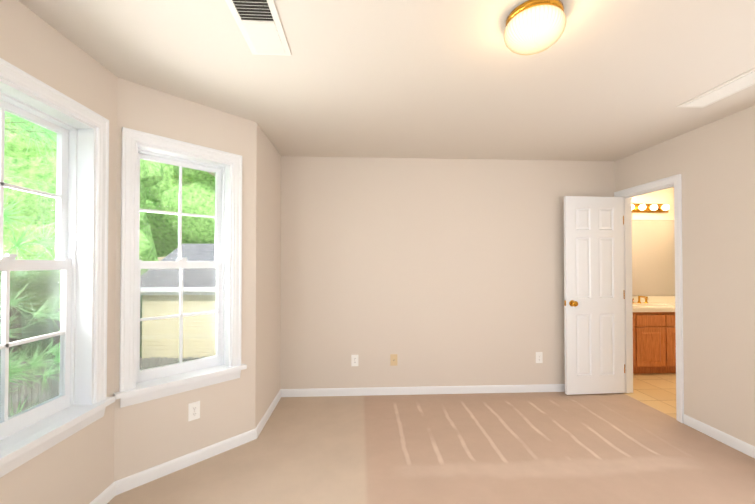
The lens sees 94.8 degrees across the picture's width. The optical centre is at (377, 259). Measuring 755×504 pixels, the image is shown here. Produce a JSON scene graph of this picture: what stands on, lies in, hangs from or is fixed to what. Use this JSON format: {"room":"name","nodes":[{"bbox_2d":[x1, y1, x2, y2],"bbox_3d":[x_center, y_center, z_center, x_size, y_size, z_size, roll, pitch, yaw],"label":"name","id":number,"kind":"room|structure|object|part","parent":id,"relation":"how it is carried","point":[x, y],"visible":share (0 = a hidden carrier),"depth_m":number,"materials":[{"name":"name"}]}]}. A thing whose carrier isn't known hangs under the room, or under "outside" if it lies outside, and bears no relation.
{"room":"empty bedroom","nodes":[
{"label":"empty bedroom","id":0,"kind":"room"},
{"bbox_2d":[0,0,117,503],"bbox_3d":[-1.583,0.139,1.516,0.160,2.440,1.120,0,-1,-3],"label":"wall","id":1,"kind":"structure","parent":0,"point":[77,467],"depth_m":1.72,"materials":[{"name":"beige paint"}]},
{"bbox_2d":[0,58,114,476],"bbox_3d":[-1.574,0.036,1.515,0.238,1.651,0.897,0,-1,-3],"label":"window","id":2,"kind":"structure","parent":1,"relation":"in","point":[80,401],"depth_m":1.80,"materials":[{"name":"white wood"}]},
{"bbox_2d":[114,77,256,481],"bbox_3d":[-1.310,0.150,2.391,0.160,2.440,0.931,-1,-1,42],"label":"wall","id":3,"kind":"structure","parent":0,"point":[152,433],"depth_m":2.32,"materials":[{"name":"beige paint"}]},
{"bbox_2d":[114,127,246,407],"bbox_3d":[-1.321,0.047,2.367,0.238,1.650,0.790,-1,-1,42],"label":"window","id":4,"kind":"structure","parent":3,"relation":"in","point":[138,384],"depth_m":2.37,"materials":[{"name":"white wood"}]},
{"bbox_2d":[188,401,199,420],"bbox_3d":[-1.234,1.019,2.340,0.008,0.116,0.072,-1,-1,42],"label":"electrical outlet","id":5,"kind":"object","parent":3,"relation":"attached to","point":[193,410],"visible":1,"depth_m":2.34,"materials":[{"name":"white plastic"}]},
{"bbox_2d":[89,384,754,503],"bbox_3d":[0.600,1.314,1.051,4.155,0.078,5.070,0,-1,-3],"label":"baseboard","id":6,"kind":"structure","parent":3,"relation":"attached to","point":[113,490],"depth_m":2.75,"materials":[{"name":"white wood"}]},
{"bbox_2d":[255,124,280,427],"bbox_3d":[-1.043,0.159,3.156,0.160,2.440,0.957,0,-1,-3],"label":"wall","id":7,"kind":"structure","parent":0,"point":[268,255],"depth_m":3.02,"materials":[{"name":"beige paint"}]},
{"bbox_2d":[18,0,754,176],"bbox_3d":[1.335,-1.141,1.585,6.475,0.120,6.600,0,-1,-3],"label":"ceiling","id":8,"kind":"structure","parent":0,"point":[607,80],"depth_m":1.97,"materials":[{"name":"beige paint"}]},
{"bbox_2d":[225,0,290,55],"bbox_3d":[-0.539,-1.074,1.569,0.200,0.013,0.500,0,-1,-3],"label":"ceiling vent","id":9,"kind":"object","parent":8,"relation":"in","point":[258,22],"visible":1,"depth_m":1.59,"materials":[{"name":"white metal"}]},
{"bbox_2d":[504,0,565,54],"bbox_3d":[0.694,-1.010,1.541,0.252,0.142,0.252,0,-1,-3],"label":"ceiling light","id":10,"kind":"object","parent":8,"relation":"in","point":[525,6],"depth_m":1.47,"materials":[{"name":"white glass"}]},
{"bbox_3d":[0.694,-0.996,1.540,0.252,0.114,0.252,0,-1,-3],"label":"flush-mount light shade","id":11,"kind":"part","parent":10,"relation":"part of","materials":[{"name":"white glass"}]},
{"bbox_2d":[677,68,754,107],"bbox_3d":[2.196,-1.067,2.179,0.194,0.013,0.500,0,-1,-3],"label":"ceiling vent","id":12,"kind":"object","parent":8,"relation":"in","point":[745,80],"visible":1,"depth_m":2.19,"materials":[{"name":"white paint"}]},
{"bbox_2d":[107,392,754,503],"bbox_3d":[0.451,1.413,1.017,4.455,0.120,5.520,0,-1,-3],"label":"floor carpet","id":13,"kind":"object","parent":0,"point":[538,448],"visible":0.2,"depth_m":2.39,"materials":[{"name":"beige carpet"}]},
{"bbox_2d":[280,156,615,388],"bbox_3d":[0.779,0.166,3.671,3.532,2.440,0.115,0,-1,-3],"label":"wall","id":14,"kind":"structure","parent":0,"point":[437,272],"depth_m":3.60,"materials":[{"name":"beige paint"}]},
{"bbox_2d":[351,355,357,365],"bbox_3d":[-0.231,1.029,3.547,0.072,0.116,0.008,0,-1,-3],"label":"electrical outlet","id":15,"kind":"object","parent":14,"relation":"attached to","point":[354,360],"visible":1,"depth_m":3.54,"materials":[{"name":"white plastic"}]},
{"bbox_2d":[390,354,396,365],"bbox_3d":[0.169,1.029,3.565,0.072,0.116,0.012,0,-1,-3],"label":"electrical outlet","id":16,"kind":"object","parent":14,"relation":"attached to","point":[393,359],"visible":1,"depth_m":3.57,"materials":[{"name":"beige plastic"}]},
{"bbox_2d":[536,352,542,362],"bbox_3d":[1.697,1.025,3.645,0.072,0.116,0.008,0,-1,-3],"label":"electrical outlet","id":17,"kind":"object","parent":14,"relation":"attached to","point":[539,357],"visible":1,"depth_m":3.64,"materials":[{"name":"white plastic"}]},
{"bbox_2d":[624,373,675,418],"bbox_3d":[3.471,1.448,3.614,1.840,0.114,2.540,0,-1,-3],"label":"floor","id":18,"kind":"structure","parent":0,"point":[656,391],"depth_m":3.67,"materials":[{"name":"tile"}]},
{"bbox_2d":[633,312,675,373],"bbox_3d":[3.457,1.018,4.480,1.460,0.766,0.572,0,-1,-3],"label":"bathroom vanity","id":19,"kind":"object","parent":18,"relation":"on","point":[654,340],"depth_m":4.20,"materials":[{"name":"brown wood"}]},
{"bbox_2d":[632,304,674,311],"bbox_3d":[3.457,0.610,4.483,1.480,0.050,0.576,0,-1,-3],"label":"countertop","id":20,"kind":"structure","parent":19,"relation":"on","point":[636,307],"depth_m":4.24,"materials":[{"name":"beige stone"}]},
{"bbox_2d":[631,187,674,295],"bbox_3d":[3.409,0.183,4.838,1.840,2.446,0.120,0,-1,-3],"label":"wall","id":21,"kind":"structure","parent":0,"point":[665,196],"depth_m":4.81,"materials":[{"name":"beige paint"}]},
{"bbox_2d":[632,204,668,212],"bbox_3d":[3.585,-0.711,4.731,0.860,0.120,0.134,0,-1,-3],"label":"sconce","id":22,"kind":"object","parent":21,"relation":"attached to","point":[650,208],"visible":0.56,"depth_m":4.77,"materials":[{"name":"white glass"}]},
{"bbox_2d":[632,220,674,295],"bbox_3d":[3.462,-0.028,4.779,1.416,1.041,0.008,0,-1,-3],"label":"bathroom mirror","id":23,"kind":"object","parent":21,"relation":"attached to","point":[653,257],"depth_m":4.79,"materials":[{"name":"beige mirror"}]},
{"bbox_2d":[632,296,674,303],"bbox_3d":[3.443,0.544,4.761,1.480,0.090,0.020,0,-1,-3],"label":"backsplash","id":24,"kind":"structure","parent":21,"relation":"attached to","point":[635,299],"depth_m":4.77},
{"bbox_2d":[615,105,754,445],"bbox_3d":[2.707,0.141,1.669,0.115,2.440,6.380,0,-1,-3],"label":"wall","id":25,"kind":"structure","parent":0,"point":[713,164],"depth_m":2.66,"materials":[{"name":"beige paint"}]},
{"bbox_2d":[614,174,683,422],"bbox_3d":[2.623,0.331,3.322,0.155,2.113,0.759,0,-1,-3],"label":"door frame","id":26,"kind":"structure","parent":25,"relation":"in","point":[675,181],"depth_m":3.21,"materials":[{"name":"white wood"}]},
{"bbox_2d":[564,196,623,394],"bbox_3d":[2.235,0.360,3.577,0.627,2.025,0.163,0,-1,-3],"label":"door","id":27,"kind":"structure","parent":26,"relation":"attached to","point":[593,299],"depth_m":3.57,"materials":[{"name":"white wood"}]},
{"label":"outside","id":28,"kind":"structure","parent":0,"visible":0},
{"bbox_2d":[0,295,141,360],"bbox_3d":[-10.545,4.258,9.424,100.000,0.200,100.000,0,-1,-3],"label":"ground","id":29,"kind":"structure","parent":28,"point":[40,334],"depth_m":20.52,"materials":[{"name":"green plant"}]},
{"bbox_2d":[5,116,43,352],"bbox_3d":[-18.430,-1.431,16.448,10.333,11.354,10.547,0,-1,-3],"label":"tree","id":30,"kind":"object","parent":29,"relation":"on","point":[11,312],"depth_m":15.95,"materials":[{"name":"green plant"}]},
{"bbox_2d":[0,111,60,415],"bbox_3d":[-3.995,-1.030,2.444,4.426,10.200,4.732,0,-1,-3],"label":"pine tree","id":31,"kind":"object","parent":29,"relation":"on","point":[49,241],"depth_m":2.91,"materials":[{"name":"green plant"}]},
{"bbox_2d":[0,126,163,358],"bbox_3d":[-12.277,-0.327,12.299,7.428,9.042,6.633,0,-1,-3],"label":"tree","id":32,"kind":"object","parent":29,"relation":"on","point":[24,166],"depth_m":10.81,"materials":[{"name":"green plant"}]},
{"bbox_2d":[8,356,203,416],"bbox_3d":[-9.456,3.234,8.121,26.040,1.815,0.060,0,-1,-3],"label":"fence","id":33,"kind":"object","parent":29,"relation":"on","point":[58,379],"depth_m":8.17,"materials":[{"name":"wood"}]},
{"bbox_2d":[155,244,177,256],"bbox_3d":[-14.949,-4.011,23.301,12.466,16.684,11.002,0,-1,-3],"label":"tree","id":34,"kind":"object","parent":29,"relation":"on","point":[160,249],"depth_m":23.60,"materials":[{"name":"green plant"}]},
{"bbox_2d":[140,243,215,358],"bbox_3d":[-3.857,1.788,13.801,7.640,4.850,6.840,0,-1,-3],"label":"garage","id":35,"kind":"structure","parent":29,"relation":"on","point":[196,250],"depth_m":10.70,"materials":[{"name":"beige"}]},
{"bbox_2d":[142,163,214,245],"bbox_3d":[-10.432,-1.950,20.204,8.826,12.486,9.111,0,-1,-3],"label":"tree","id":36,"kind":"object","parent":29,"relation":"on","point":[206,183],"depth_m":17.38,"materials":[{"name":"green plant"}]}
]}

